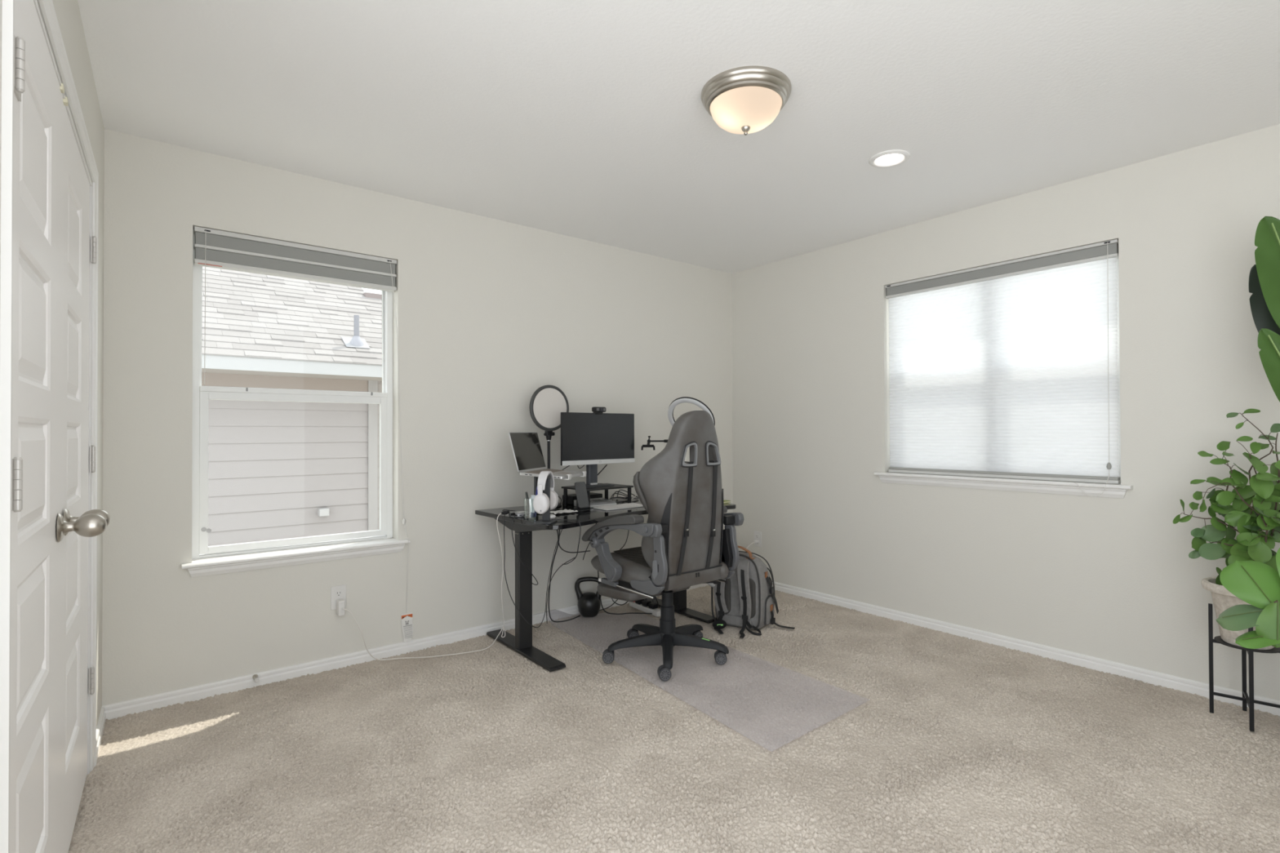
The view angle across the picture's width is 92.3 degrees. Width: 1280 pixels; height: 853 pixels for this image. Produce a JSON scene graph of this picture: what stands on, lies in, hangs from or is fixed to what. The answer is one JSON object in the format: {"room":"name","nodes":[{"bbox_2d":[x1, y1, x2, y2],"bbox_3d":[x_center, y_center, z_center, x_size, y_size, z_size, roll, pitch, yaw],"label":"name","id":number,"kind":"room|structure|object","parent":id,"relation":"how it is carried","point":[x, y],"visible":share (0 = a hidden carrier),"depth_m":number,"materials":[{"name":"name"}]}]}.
{"room":"home office","nodes":[
{"label":"home office","id":0,"kind":"room"},
{"bbox_2d":[0,0,104,727],"bbox_3d":[-1.648,-0.025,1.665,0.160,2.540,2.120,0,-1,-38],"label":"door frame","id":1,"kind":"structure","parent":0,"point":[67,11],"depth_m":2.28,"materials":[{"name":"white paint"}]},
{"bbox_2d":[0,0,98,852],"bbox_3d":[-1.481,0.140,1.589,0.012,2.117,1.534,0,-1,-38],"label":"trim","id":2,"kind":"structure","parent":1,"relation":"attached to","point":[47,11],"depth_m":0.99,"materials":[{"name":"white paint"}]},
{"bbox_2d":[9,0,106,852],"bbox_3d":[-1.244,0.161,1.313,0.127,2.034,0.648,0,-1,-38],"label":"door","id":3,"kind":"structure","parent":1,"relation":"in","point":[38,527],"depth_m":1.28,"materials":[{"name":"white paint"}]},
{"bbox_2d":[58,96,110,852],"bbox_3d":[-1.677,0.168,1.864,0.130,2.034,0.738,0,-1,-39],"label":"door","id":4,"kind":"structure","parent":1,"relation":"in","point":[73,637],"depth_m":1.81,"materials":[{"name":"white paint"}]},
{"bbox_2d":[95,706,106,764],"bbox_3d":[-2.070,1.179,2.353,0.013,0.063,0.427,0,-1,-38],"label":"baseboard","id":5,"kind":"structure","parent":1,"relation":"attached to","point":[102,718],"depth_m":2.37,"materials":[{"name":"white paint"}]},
{"bbox_2d":[102,128,733,706],"bbox_3d":[-0.844,-0.009,3.745,4.253,2.540,0.160,0,-1,-39],"label":"wall","id":6,"kind":"structure","parent":0,"point":[491,313],"depth_m":3.32,"materials":[{"name":"white paint"}]},
{"bbox_2d":[252,674,259,682],"bbox_3d":[-1.768,1.162,2.831,0.023,0.023,0.062,0,-1,-39],"label":"door stop","id":7,"kind":"object","parent":6,"relation":"attached to","point":[255,677],"visible":1,"depth_m":2.83,"materials":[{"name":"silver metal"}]},
{"bbox_2d":[181,230,410,577],"bbox_3d":[-1.669,-0.114,3.054,0.978,1.567,0.195,0,-1,-39],"label":"window","id":8,"kind":"structure","parent":6,"relation":"in","point":[242,558],"depth_m":2.98,"materials":[{"name":"white plastic"}]},
{"bbox_2d":[193,226,408,613],"bbox_3d":[-1.626,0.053,3.029,0.928,1.894,0.121,0,-1,-39],"label":"window shade","id":9,"kind":"object","parent":8,"relation":"attached to","point":[214,248],"visible":1,"depth_m":2.99,"materials":[{"name":"grey"}]},
{"bbox_2d":[400,612,413,642],"bbox_3d":[-1.247,1.077,3.295,0.062,0.152,0.007,0,-1,-39],"label":"tag","id":10,"kind":"object","parent":9,"relation":"hanging from","point":[406,619],"visible":1,"depth_m":3.29,"materials":[{"name":"white paper"}]},
{"bbox_2d":[330,584,346,610],"bbox_3d":[-1.514,0.859,3.089,0.072,0.117,0.008,0,-1,-39],"label":"wall outlet","id":11,"kind":"object","parent":6,"relation":"attached to","point":[339,592],"visible":0.88,"depth_m":3.08,"materials":[{"name":"white plastic"}]},
{"bbox_2d":[335,591,342,596],"bbox_3d":[-1.513,0.840,3.087,0.033,0.030,0.002,0,-1,-39],"label":"socket","id":12,"kind":"object","parent":11,"relation":"attached to","point":[338,593],"depth_m":3.09,"materials":[{"name":"white plastic"}]},
{"bbox_2d":[336,513,507,660],"bbox_3d":[-1.092,0.831,3.178,0.854,0.743,0.222,0,-1,-27],"label":"power cable","id":13,"kind":"object","parent":11,"relation":"attached to","point":[340,603],"visible":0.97,"depth_m":3.18,"materials":[{"name":"white plastic"}]},
{"bbox_2d":[102,583,708,719],"bbox_3d":[-0.731,1.186,3.711,3.793,0.063,0.013,0,-1,-39],"label":"baseboard","id":14,"kind":"structure","parent":6,"relation":"attached to","point":[119,709],"depth_m":3.02,"materials":[{"name":"white paint"}]},
{"bbox_2d":[68,585,1279,852],"bbox_3d":[0.547,1.196,1.912,4.053,0.020,4.418,0,-1,-39],"label":"floor","id":15,"kind":"structure","parent":0,"point":[844,730],"depth_m":2.23,"materials":[{"name":"carpet"}]},
{"bbox_2d":[475,496,736,671],"bbox_3d":[-0.160,0.839,3.632,1.380,0.728,0.812,0,-1,-39],"label":"desk","id":16,"kind":"object","parent":15,"relation":"on","point":[521,643],"visible":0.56,"depth_m":3.29,"materials":[{"name":"black wood"}]},
{"bbox_2d":[510,511,528,517],"bbox_3d":[-0.636,0.461,3.241,0.100,0.023,0.101,0,-1,-39],"label":"puck","id":17,"kind":"object","parent":16,"relation":"on","point":[518,513],"visible":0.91,"depth_m":3.21,"materials":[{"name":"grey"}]},
{"bbox_2d":[511,514,537,585],"bbox_3d":[-0.601,0.656,3.258,0.110,0.405,0.267,0,-1,-2],"label":"cable","id":18,"kind":"object","parent":16,"relation":"hanging from","point":[515,514],"visible":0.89,"depth_m":3.16,"materials":[{"name":"black plastic"}]},
{"bbox_2d":[502,509,562,627],"bbox_3d":[-0.590,0.773,3.450,0.188,0.652,0.596,0,-1,17],"label":"cable","id":19,"kind":"object","parent":16,"relation":"hanging from","point":[503,509],"visible":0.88,"depth_m":3.23,"materials":[{"name":"black plastic"}]},
{"bbox_2d":[534,475,557,524],"bbox_3d":[-0.461,0.357,3.018,0.085,0.226,0.115,0,-1,9],"label":"stand","id":20,"kind":"object","parent":16,"relation":"on","point":[545,519],"visible":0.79,"depth_m":3.01,"materials":[{"name":"grey plastic"}]},
{"bbox_2d":[533,471,558,514],"bbox_3d":[-0.461,0.319,3.019,0.076,0.201,0.203,0,-1,9],"label":"headphones","id":21,"kind":"object","parent":20,"relation":"hanging from","point":[541,503],"visible":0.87,"depth_m":2.94,"materials":[{"name":"white plastic"}]},
{"bbox_2d":[533,493,548,514],"bbox_3d":[-0.475,0.370,2.933,0.076,0.098,0.032,0,-1,9],"label":"ear cup","id":22,"kind":"object","parent":21,"relation":"on","point":[540,502],"depth_m":2.92,"materials":[{"name":"grey plastic"}]},
{"bbox_2d":[529,385,568,506],"bbox_3d":[-0.540,0.115,3.667,0.253,0.724,0.153,0,-1,-17],"label":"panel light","id":23,"kind":"object","parent":16,"relation":"on","point":[547,403],"visible":0.74,"depth_m":3.65,"materials":[{"name":"grey plastic"}]},
{"bbox_2d":[533,387,566,427],"bbox_3d":[-0.536,-0.110,3.657,0.238,0.238,0.009,0,-1,-43],"label":"diffuser","id":24,"kind":"object","parent":23,"relation":"attached to","point":[548,403],"depth_m":3.65,"materials":[{"name":"grey plastic"}]},
{"bbox_2d":[550,514,555,519],"bbox_3d":[-0.451,0.458,3.115,0.052,0.026,0.044,0,-1,-39],"label":"computer mouse","id":25,"kind":"object","parent":16,"relation":"on","point":[552,516],"visible":0.56,"depth_m":3.10,"materials":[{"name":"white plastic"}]},
{"bbox_2d":[524,471,586,513],"bbox_3d":[-0.488,0.364,3.419,0.309,0.219,0.264,0,-1,15],"label":"laptop stand","id":26,"kind":"object","parent":16,"relation":"on","point":[535,478],"visible":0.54,"depth_m":3.45,"materials":[{"name":"silver plastic"}]},
{"bbox_2d":[508,431,582,479],"bbox_3d":[-0.510,0.155,3.426,0.314,0.247,0.356,0,-1,15],"label":"laptop","id":27,"kind":"object","parent":26,"relation":"on","point":[526,446],"visible":0.84,"depth_m":3.42,"materials":[{"name":"silver metal"}]},
{"bbox_2d":[555,471,586,479],"bbox_3d":[-0.469,0.270,3.415,0.269,0.031,0.264,0,-1,15],"label":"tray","id":28,"kind":"object","parent":26,"relation":"on","point":[584,472],"depth_m":3.28,"materials":[{"name":"white plastic"}]},
{"bbox_2d":[546,557,574,623],"bbox_3d":[-0.450,0.906,3.334,0.034,0.501,0.599,0,-1,-22],"label":"cable","id":29,"kind":"object","parent":16,"relation":"hanging from","point":[573,557],"visible":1,"depth_m":3.43,"materials":[{"name":"black plastic"}]},
{"bbox_2d":[550,509,577,514],"bbox_3d":[-0.426,0.465,3.359,0.145,0.011,0.100,0,-1,-39],"label":"crumpled paper","id":30,"kind":"object","parent":16,"relation":"on","point":[564,510],"visible":0.93,"depth_m":3.35,"materials":[{"name":"white paper"}]},
{"bbox_2d":[548,529,580,622],"bbox_3d":[-0.472,0.870,3.686,0.119,0.644,0.395,0,-1,11],"label":"cable","id":31,"kind":"object","parent":16,"relation":"hanging from","point":[559,530],"visible":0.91,"depth_m":3.60,"materials":[{"name":"black plastic"}]},
{"bbox_2d":[551,519,581,564],"bbox_3d":[-0.402,0.595,3.107,0.118,0.271,0.275,0,-1,-26],"label":"cable","id":32,"kind":"object","parent":16,"relation":"hanging from","point":[551,519],"visible":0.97,"depth_m":3.03,"materials":[{"name":"black plastic"}]},
{"bbox_2d":[556,529,590,553],"bbox_3d":[-0.423,0.669,3.692,0.064,0.245,0.476,0,-1,19],"label":"cable","id":33,"kind":"object","parent":16,"relation":"hanging from","point":[557,530],"visible":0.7,"depth_m":3.71,"materials":[{"name":"black plastic"}]},
{"bbox_2d":[573,499,590,511],"bbox_3d":[-0.328,0.444,3.464,0.085,0.060,0.090,0,-1,-41],"label":"phone stand","id":34,"kind":"object","parent":16,"relation":"on","point":[586,508],"visible":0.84,"depth_m":3.44,"materials":[{"name":"black plastic"}]},
{"bbox_2d":[574,481,589,508],"bbox_3d":[-0.328,0.385,3.463,0.072,0.143,0.050,0,-1,-41],"label":"phone","id":35,"kind":"object","parent":34,"relation":"on","point":[580,486],"visible":1,"depth_m":3.46,"materials":[{"name":"grey plastic"}]},
{"bbox_2d":[562,492,602,504],"bbox_3d":[-0.360,0.451,3.855,0.230,0.052,0.115,0,-1,-42],"label":"box","id":36,"kind":"object","parent":16,"relation":"on","point":[571,498],"visible":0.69,"depth_m":3.81,"materials":[{"name":"black plastic"}]},
{"bbox_2d":[573,497,616,507],"bbox_3d":[-0.268,0.458,3.685,0.210,0.036,0.150,0,-1,-40],"label":"scale","id":37,"kind":"object","parent":16,"relation":"on","point":[594,502],"visible":0.54,"depth_m":3.66,"materials":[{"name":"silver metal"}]},
{"bbox_2d":[561,483,633,506],"bbox_3d":[-0.257,0.419,3.727,0.360,0.114,0.265,0,-1,-42],"label":"monitor stand","id":38,"kind":"object","parent":16,"relation":"on","point":[616,486],"visible":0.78,"depth_m":3.69,"materials":[{"name":"black metal"}]},
{"bbox_2d":[560,412,634,488],"bbox_3d":[-0.273,0.140,3.723,0.544,0.442,0.155,0,-1,-41],"label":"monitor","id":39,"kind":"object","parent":38,"relation":"on","point":[591,440],"visible":0.92,"depth_m":3.68,"materials":[{"name":"grey plastic"}]},
{"bbox_2d":[591,406,606,414],"bbox_3d":[-0.249,-0.094,3.686,0.092,0.045,0.046,0,-1,-41],"label":"webcam","id":40,"kind":"object","parent":39,"relation":"attached to","point":[599,411],"visible":1,"depth_m":3.67,"materials":[{"name":"black plastic"}]},
{"bbox_2d":[561,483,633,491],"bbox_3d":[-0.257,0.367,3.727,0.360,0.010,0.265,0,-1,-42],"label":"shelf","id":41,"kind":"object","parent":38,"relation":"attached to","point":[616,486],"depth_m":3.67,"materials":[{"name":"black metal"}]},
{"bbox_2d":[593,502,643,511],"bbox_3d":[-0.115,0.468,3.599,0.296,0.012,0.132,0,-1,-40],"label":"keyboard","id":42,"kind":"object","parent":16,"relation":"on","point":[629,505],"visible":0.96,"depth_m":3.56,"materials":[{"name":"white plastic"}]},
{"bbox_2d":[609,493,627,499],"bbox_3d":[-0.134,0.458,4.032,0.124,0.036,0.082,0,-1,-1],"label":"cable","id":43,"kind":"object","parent":16,"relation":"on","point":[614,493],"visible":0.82,"depth_m":4.00,"materials":[{"name":"black plastic"}]},
{"bbox_2d":[617,489,639,499],"bbox_3d":[-0.087,0.448,4.044,0.163,0.056,0.091,-1,-1,31],"label":"cable","id":44,"kind":"object","parent":16,"relation":"on","point":[619,490],"visible":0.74,"depth_m":4.07,"materials":[{"name":"black plastic"}]},
{"bbox_2d":[640,396,715,460],"bbox_3d":[0.218,0.142,4.026,0.520,0.669,0.286,0,-1,-19],"label":"ring light","id":45,"kind":"object","parent":16,"relation":"on","point":[684,399],"visible":0.49,"depth_m":3.97,"materials":[{"name":"white plastic"}]},
{"bbox_2d":[723,499,730,503],"bbox_3d":[0.474,0.468,3.839,0.150,0.013,0.104,-1,-1,43],"label":"notebook","id":46,"kind":"object","parent":16,"relation":"on","point":[724,501],"visible":0.17,"depth_m":3.81,"materials":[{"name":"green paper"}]},
{"bbox_3d":[-0.559,0.419,3.137,0.068,0.105,0.068,0,-1,-39],"label":"glass","id":47,"kind":"object","parent":16,"relation":"on","visible":0},
{"bbox_2d":[524,491,530,517],"bbox_3d":[-0.569,0.398,3.135,0.034,0.130,0.014,0,-1,-13],"label":"marker","id":48,"kind":"object","parent":47,"relation":"in","point":[526,493],"visible":0.97,"depth_m":3.13,"materials":[{"name":"grey"}]},
{"bbox_2d":[529,494,535,517],"bbox_3d":[-0.535,0.404,3.120,0.045,0.114,0.023,0,-1,2],"label":"tube","id":49,"kind":"object","parent":47,"relation":"in","point":[532,510],"visible":0.62,"depth_m":3.12,"materials":[{"name":"white"}]},
{"bbox_2d":[533,486,537,517],"bbox_3d":[-0.528,0.384,3.133,0.027,0.156,0.014,0,-1,20],"label":"pen","id":50,"kind":"object","parent":47,"relation":"in","point":[536,492],"visible":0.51,"depth_m":3.13,"materials":[{"name":"blue"}]},
{"bbox_2d":[629,600,660,617],"bbox_3d":[0.036,1.189,4.030,0.052,0.038,0.320,0,-1,-36],"label":"power strip","id":51,"kind":"object","parent":15,"relation":"on","point":[655,612],"visible":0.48,"depth_m":3.98,"materials":[{"name":"white plastic"}]},
{"bbox_2d":[635,599,644,604],"bbox_3d":[-0.002,1.158,4.077,0.045,0.030,0.045,0,-1,-39],"label":"plug","id":52,"kind":"object","parent":51,"relation":"attached to","point":[639,602],"visible":0.54,"depth_m":4.06,"materials":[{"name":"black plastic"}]},
{"bbox_2d":[641,600,650,606],"bbox_3d":[0.042,1.157,4.022,0.045,0.030,0.045,0,-1,-39],"label":"plug","id":53,"kind":"object","parent":51,"relation":"attached to","point":[646,603],"visible":0.88,"depth_m":4.00,"materials":[{"name":"black plastic"}]},
{"bbox_2d":[648,602,657,608],"bbox_3d":[0.086,1.156,3.968,0.045,0.030,0.045,0,-1,-39],"label":"plug","id":54,"kind":"object","parent":51,"relation":"attached to","point":[652,605],"visible":1,"depth_m":3.95,"materials":[{"name":"black plastic"}]},
{"bbox_2d":[712,619,726,629],"bbox_3d":[0.473,1.177,3.656,0.092,0.052,0.077,0,-1,-39],"label":"pouch","id":55,"kind":"object","parent":15,"relation":"on","point":[718,624],"visible":1,"depth_m":3.63,"materials":[{"name":"black"}]},
{"bbox_2d":[711,546,795,638],"bbox_3d":[0.663,0.961,3.677,0.467,0.484,0.439,-1,-1,33],"label":"backpack","id":56,"kind":"object","parent":15,"relation":"on","point":[748,601],"visible":0.77,"depth_m":3.65,"materials":[{"name":"grey fabric"}]},
{"bbox_2d":[1208,603,1279,732],"bbox_3d":[2.455,0.962,2.484,0.196,0.450,0.196,0,-1,-6],"label":"plant stand","id":57,"kind":"object","parent":15,"relation":"on","point":[1250,700],"visible":0.66,"depth_m":2.52,"materials":[{"name":"black metal"}]},
{"bbox_2d":[1173,408,1279,649],"bbox_3d":[2.442,0.403,2.494,0.274,0.948,0.405,0,-1,-39],"label":"potted plant","id":58,"kind":"object","parent":57,"relation":"on","point":[1252,544],"visible":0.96,"depth_m":2.47,"materials":[{"name":"green plant"}]},
{"bbox_2d":[1215,547,1279,648],"bbox_3d":[2.283,0.787,1.977,0.260,0.790,0.618,0,-1,-39],"label":"leaf plant","id":59,"kind":"object","parent":15,"relation":"on","point":[1257,584],"visible":1,"depth_m":2.12,"materials":[{"name":"green plant"}]},
{"bbox_2d":[1248,216,1279,401],"bbox_3d":[2.557,0.187,2.184,0.326,1.991,0.569,0,-1,-39],"label":"banana plant","id":60,"kind":"object","parent":15,"relation":"on","point":[1264,275],"visible":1,"depth_m":2.34,"materials":[{"name":"green plant"}]},
{"bbox_3d":[0.158,1.167,3.194,0.698,0.061,1.891,0,-1,-39],"label":"chair mat","id":61,"kind":"object","parent":15,"relation":"on","visible":0},
{"bbox_2d":[574,576,601,617],"bbox_3d":[-0.324,1.079,3.911,0.147,0.244,0.147,-1,-1,42],"label":"kettlebell","id":62,"kind":"object","parent":61,"relation":"on","point":[588,605],"visible":0.87,"depth_m":3.87,"materials":[{"name":"black metal"}]},
{"bbox_2d":[597,570,652,614],"bbox_3d":[-0.099,1.054,3.917,0.351,0.290,0.035,0,-1,3],"label":"cable","id":63,"kind":"object","parent":61,"relation":"on","point":[597,571],"visible":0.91,"depth_m":3.92,"materials":[{"name":"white plastic"}]},
{"bbox_2d":[582,410,744,681],"bbox_3d":[0.113,0.558,3.231,0.661,1.270,0.653,0,-1,-39],"label":"gaming chair","id":64,"kind":"object","parent":61,"relation":"on","point":[685,543],"visible":1,"depth_m":3.02,"materials":[{"name":"grey leather"}]},
{"bbox_2d":[632,471,648,512],"bbox_3d":[0.025,0.325,3.002,0.118,0.212,0.042,0,-1,-5],"label":"cushion","id":65,"kind":"object","parent":64,"relation":"on","point":[638,482],"depth_m":2.98,"materials":[{"name":"fabric"}]},
{"bbox_3d":[0.297,0.850,3.602,0.145,0.097,0.067,0,-1,-39],"label":"cable","id":66,"kind":"object","parent":64,"relation":"hanging from","visible":0},
{"bbox_2d":[706,582,715,587],"bbox_3d":[0.407,0.922,3.637,0.082,0.066,0.028,0,-1,-24],"label":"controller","id":67,"kind":"object","parent":66,"relation":"hanging from","point":[711,584],"visible":0.37,"depth_m":3.63,"materials":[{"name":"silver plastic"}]},
{"bbox_2d":[77,0,1279,273],"bbox_3d":[0.496,-1.300,2.003,4.353,0.100,4.578,0,-1,-39],"label":"ceiling","id":68,"kind":"structure","parent":0,"point":[588,120],"depth_m":2.33,"materials":[{"name":"white paint"}]},
{"bbox_2d":[701,65,791,135],"bbox_3d":[0.394,-1.166,2.290,0.332,0.162,0.332,0,-1,-39],"label":"ceiling light","id":69,"kind":"object","parent":68,"relation":"attached to","point":[744,100],"visible":1,"depth_m":2.20,"materials":[{"name":"white glass"}]},
{"bbox_2d":[868,149,910,168],"bbox_3d":[1.156,-1.240,2.851,0.178,0.012,0.178,0,-1,-39],"label":"recessed light","id":70,"kind":"object","parent":68,"relation":"in","point":[888,158],"visible":1,"depth_m":2.84,"materials":[{"name":"white paint"}]},
{"bbox_2d":[731,124,1279,700],"bbox_3d":[2.185,-0.025,3.242,0.160,2.540,4.418,0,-1,-39],"label":"wall","id":71,"kind":"structure","parent":0,"point":[1115,580],"depth_m":3.20,"materials":[{"name":"white paint"}]},
{"bbox_2d":[744,540,758,551],"bbox_3d":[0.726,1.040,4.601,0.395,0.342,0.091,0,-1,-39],"label":"plug","id":72,"kind":"object","parent":71,"relation":"attached to","point":[754,541],"visible":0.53,"depth_m":4.68,"materials":[{"name":"white plastic"}]},
{"bbox_2d":[753,530,761,546],"bbox_3d":[0.900,0.861,4.705,0.008,0.117,0.072,0,-1,-39],"label":"wall outlet","id":73,"kind":"object","parent":71,"relation":"attached to","point":[757,535],"visible":1,"depth_m":4.70,"materials":[{"name":"white plastic"}]},
{"bbox_2d":[874,257,1133,498],"bbox_3d":[1.974,-0.278,3.471,0.195,1.257,1.310,0,-1,-39],"label":"window","id":74,"kind":"structure","parent":71,"relation":"in","point":[1091,489],"depth_m":3.26,"materials":[{"name":"white plastic"}]},
{"bbox_2d":[885,239,1120,497],"bbox_3d":[1.941,-0.276,3.440,0.123,1.254,1.200,0,-1,-39],"label":"window shade","id":75,"kind":"object","parent":74,"relation":"attached to","point":[1009,369],"visible":0.98,"depth_m":3.36,"materials":[{"name":"grey fabric"}]},
{"bbox_2d":[772,582,1279,716],"bbox_3d":[2.126,1.172,3.172,0.013,0.063,4.405,0,-1,-39],"label":"baseboard","id":76,"kind":"structure","parent":71,"relation":"attached to","point":[1157,678],"depth_m":3.19,"materials":[{"name":"white paint"}]},
{"label":"outside","id":77,"kind":"structure","parent":0,"visible":0},
{"bbox_3d":[-8.152,2.262,14.929,22.000,0.050,26.472,0,-1,-39],"label":"yard","id":78,"kind":"structure","parent":77,"visible":0},
{"bbox_2d":[201,266,382,546],"bbox_3d":[-4.065,-0.269,7.298,9.200,4.846,3.585,0,-1,-39],"label":"house","id":79,"kind":"structure","parent":78,"relation":"on","point":[277,470],"depth_m":6.18,"materials":[{"name":"grey"}]},
{"bbox_2d":[317,507,328,516],"bbox_3d":[-3.244,0.877,6.299,0.093,0.080,0.100,0,-1,-39],"label":"vent","id":80,"kind":"object","parent":79,"relation":"attached to","point":[322,512],"depth_m":6.26,"materials":[{"name":"grey plastic"}]},
{"bbox_2d":[341,315,369,348],"bbox_3d":[-2.977,-0.987,6.433,0.230,0.351,0.220,0,-1,-39],"label":"vent","id":81,"kind":"object","parent":79,"relation":"attached to","point":[354,342],"depth_m":6.41,"materials":[{"name":"grey"}]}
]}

